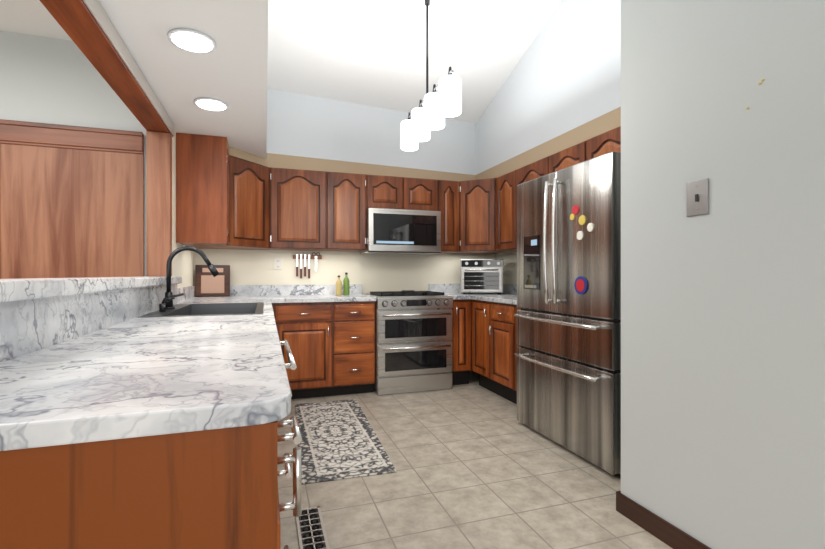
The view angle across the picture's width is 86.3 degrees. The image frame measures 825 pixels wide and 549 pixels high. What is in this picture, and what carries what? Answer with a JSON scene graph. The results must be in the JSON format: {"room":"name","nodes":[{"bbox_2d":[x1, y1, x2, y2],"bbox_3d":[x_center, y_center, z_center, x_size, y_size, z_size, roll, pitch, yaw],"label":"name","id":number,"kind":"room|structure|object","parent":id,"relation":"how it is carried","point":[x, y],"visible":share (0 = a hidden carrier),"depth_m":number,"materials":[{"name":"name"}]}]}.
{"room":"kitchen","nodes":[
{"label":"kitchen","id":0,"kind":"room"},
{"bbox_2d":[0,0,620,174],"bbox_3d":[-0.700,-2.225,0.530,6.210,2.300,7.850,0,0,-19],"label":"ceiling","id":1,"kind":"structure","parent":0,"point":[338,80],"depth_m":3.66,"materials":[{"name":"white paint"}]},
{"bbox_2d":[40,0,173,136],"bbox_3d":[-0.745,-1.030,0.039,0.152,0.089,6.548,0,0,-19],"label":"beam","id":2,"kind":"structure","parent":1,"relation":"attached to","point":[86,22],"depth_m":2.01,"materials":[{"name":"brown wood"}]},
{"bbox_2d":[167,28,215,52],"bbox_3d":[-1.000,-1.066,1.997,0.198,0.014,0.218,0,0,-19],"label":"recessed light","id":3,"kind":"object","parent":1,"relation":"in","point":[191,40],"depth_m":1.99,"materials":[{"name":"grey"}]},
{"bbox_2d":[193,97,227,110],"bbox_3d":[-1.253,-1.066,2.738,0.193,0.014,0.224,0,0,-19],"label":"recessed light","id":4,"kind":"object","parent":1,"relation":"in","point":[207,103],"depth_m":2.74,"materials":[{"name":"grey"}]},
{"bbox_2d":[400,0,461,150],"bbox_3d":[0.090,-1.609,2.688,0.130,1.491,0.824,0,0,-19],"label":"pendant light","id":5,"kind":"object","parent":1,"relation":"hanging from","point":[447,102],"visible":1,"depth_m":2.54,"materials":[{"name":"white glass"}]},
{"bbox_2d":[0,0,824,548],"bbox_3d":[-0.716,-1.125,0.578,6.410,4.500,7.950,0,0,-19],"label":"wall","id":6,"kind":"structure","parent":0,"point":[723,309],"depth_m":1.67,"materials":[{"name":"beige paint"}]},
{"bbox_2d":[0,119,143,278],"bbox_3d":[-3.188,0.065,2.653,2.740,2.120,0.041,0,0,-19],"label":"panelling","id":7,"kind":"object","parent":6,"relation":"attached to","point":[72,197],"visible":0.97,"depth_m":2.95,"materials":[{"name":"brown wood"}]},
{"bbox_2d":[0,276,181,302],"bbox_3d":[-1.274,0.039,1.659,0.238,0.050,3.056,0,0,-19],"label":"bar","id":8,"kind":"object","parent":6,"relation":"on","point":[28,288],"visible":1,"depth_m":1.34,"materials":[{"name":"stone"}]},
{"bbox_2d":[146,131,171,275],"bbox_3d":[-1.764,-0.485,3.066,0.145,0.996,0.075,0,0,-19],"label":"post","id":9,"kind":"object","parent":8,"relation":"on","point":[158,144],"visible":0.86,"depth_m":3.03,"materials":[{"name":"brown wood"}]},
{"bbox_2d":[274,258,281,269],"bbox_3d":[-1.358,-0.110,4.444,0.080,0.120,0.008,0,0,-19],"label":"outlet plate","id":10,"kind":"object","parent":6,"relation":"attached to","point":[277,261],"visible":1,"depth_m":4.44,"materials":[{"name":"white plastic"}]},
{"bbox_2d":[293,252,321,277],"bbox_3d":[-1.079,-0.095,4.525,0.290,0.270,0.032,0,0,-19],"label":"knives","id":11,"kind":"object","parent":6,"relation":"attached to","point":[296,256],"visible":1,"depth_m":4.51,"materials":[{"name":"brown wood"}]},
{"bbox_2d":[176,126,620,253],"bbox_3d":[-0.073,-0.657,3.301,3.236,0.832,2.969,0,0,-19],"label":"upper cabinet","id":12,"kind":"object","parent":6,"relation":"attached to","point":[224,201],"visible":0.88,"depth_m":4.17,"materials":[{"name":"brown wood"}]},
{"bbox_2d":[360,208,440,254],"bbox_3d":[-0.134,-0.436,4.620,0.763,0.433,0.424,0,0,-19],"label":"microwave","id":13,"kind":"object","parent":12,"relation":"attached to","point":[388,231],"visible":0.98,"depth_m":4.42,"materials":[{"name":"silver metal"}]},
{"bbox_2d":[227,107,620,180],"bbox_3d":[-0.069,-1.071,3.307,3.249,0.131,2.984,0,0,-19],"label":"ceiling soffit","id":14,"kind":"structure","parent":6,"relation":"attached to","point":[611,120],"depth_m":4.19,"materials":[{"name":"beige paint"}]},
{"bbox_2d":[616,491,710,548],"bbox_3d":[1.804,1.079,-0.091,0.196,0.092,4.681,0,0,-19],"label":"baseboard","id":15,"kind":"structure","parent":6,"relation":"attached to","point":[674,537],"depth_m":1.88,"materials":[{"name":"brown wood"}]},
{"bbox_2d":[687,178,708,216],"bbox_3d":[1.108,-0.298,1.713,0.010,0.136,0.090,0,0,-19],"label":"switch plate","id":16,"kind":"object","parent":6,"relation":"attached to","point":[697,191],"visible":1,"depth_m":1.71,"materials":[{"name":"silver metal"}]},
{"bbox_2d":[277,371,672,548],"bbox_3d":[-0.668,1.155,0.593,6.310,0.060,7.950,0,0,-19],"label":"floor","id":17,"kind":"structure","parent":0,"point":[470,474],"depth_m":2.32,"materials":[{"name":"tile"}]},
{"bbox_2d":[0,340,301,548],"bbox_3d":[-0.985,0.688,2.193,0.686,0.875,3.228,0,0,-19],"label":"base cabinet","id":18,"kind":"object","parent":17,"relation":"on","point":[215,488],"visible":0.43,"depth_m":0.69,"materials":[{"name":"brown wood"}]},
{"bbox_2d":[0,284,516,450],"bbox_3d":[0.124,0.157,2.730,3.248,0.183,4.199,0,0,-19],"label":"countertop","id":19,"kind":"structure","parent":18,"relation":"on","point":[79,368],"depth_m":1.03,"materials":[{"name":"stone"}]},
{"bbox_2d":[159,246,218,311],"bbox_3d":[-1.314,0.017,2.585,0.314,0.378,0.269,0,0,-19],"label":"faucet","id":20,"kind":"object","parent":19,"relation":"on","point":[167,302],"visible":1,"depth_m":2.63,"materials":[{"name":"grey metal"}]},
{"bbox_2d":[137,302,263,317],"bbox_3d":[-1.221,0.306,2.702,0.579,0.199,0.996,0,0,-19],"label":"sink","id":21,"kind":"object","parent":19,"relation":"in","point":[201,309],"visible":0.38,"depth_m":3.10,"materials":[{"name":"grey metal"}]},
{"bbox_2d":[195,265,229,296],"bbox_3d":[-1.887,0.059,4.159,0.300,0.298,0.069,0,0,-22],"label":"picture frame","id":22,"kind":"object","parent":19,"relation":"on","point":[206,284],"visible":0.94,"depth_m":4.14,"materials":[{"name":"brown wood"}]},
{"bbox_2d":[336,273,349,295],"bbox_3d":[-0.702,0.095,4.421,0.149,0.229,0.063,0,0,-39],"label":"bottles","id":23,"kind":"object","parent":19,"relation":"on","point":[346,283],"visible":0.94,"depth_m":4.42,"materials":[{"name":"green glass"}]},
{"bbox_2d":[460,259,502,293],"bbox_3d":[0.756,0.024,4.808,0.450,0.370,0.358,0,0,9],"label":"toaster oven","id":24,"kind":"object","parent":19,"relation":"on","point":[476,275],"visible":0.97,"depth_m":4.67,"materials":[{"name":"silver metal"}]},
{"bbox_2d":[296,506,329,548],"bbox_3d":[-0.433,1.121,1.898,0.115,0.008,0.435,0,0,-19],"label":"floor vent","id":25,"kind":"object","parent":17,"relation":"in","point":[310,524],"visible":0.96,"depth_m":1.93,"materials":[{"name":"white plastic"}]},
{"bbox_2d":[272,301,374,398],"bbox_3d":[-0.887,0.688,4.224,0.960,0.875,0.622,0,0,-19],"label":"base cabinet","id":26,"kind":"object","parent":17,"relation":"on","point":[332,344],"visible":0.94,"depth_m":4.00,"materials":[{"name":"brown wood"}]},
{"bbox_2d":[295,399,396,483],"bbox_3d":[-0.551,1.120,3.146,0.530,0.008,1.500,0,0,-16],"label":"rug","id":27,"kind":"object","parent":17,"relation":"on","point":[339,442],"visible":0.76,"depth_m":2.91,"materials":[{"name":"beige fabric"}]},
{"bbox_2d":[364,290,452,394],"bbox_3d":[-0.062,0.642,4.487,0.763,0.965,0.721,0,0,-19],"label":"range","id":28,"kind":"object","parent":17,"relation":"on","point":[413,329],"visible":0.98,"depth_m":4.18,"materials":[{"name":"silver metal"}]},
{"bbox_2d":[452,299,520,403],"bbox_3d":[0.855,0.688,4.249,0.817,0.875,1.683,0,0,-19],"label":"base cabinet","id":29,"kind":"object","parent":17,"relation":"on","point":[484,333],"visible":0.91,"depth_m":4.15,"materials":[{"name":"brown wood"}]},
{"bbox_2d":[514,151,620,474],"bbox_3d":[1.274,0.223,2.974,0.854,1.805,0.970,0,0,-19],"label":"fridge","id":30,"kind":"object","parent":17,"relation":"on","point":[568,355],"visible":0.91,"depth_m":2.70,"materials":[{"name":"silver metal"}]}
]}

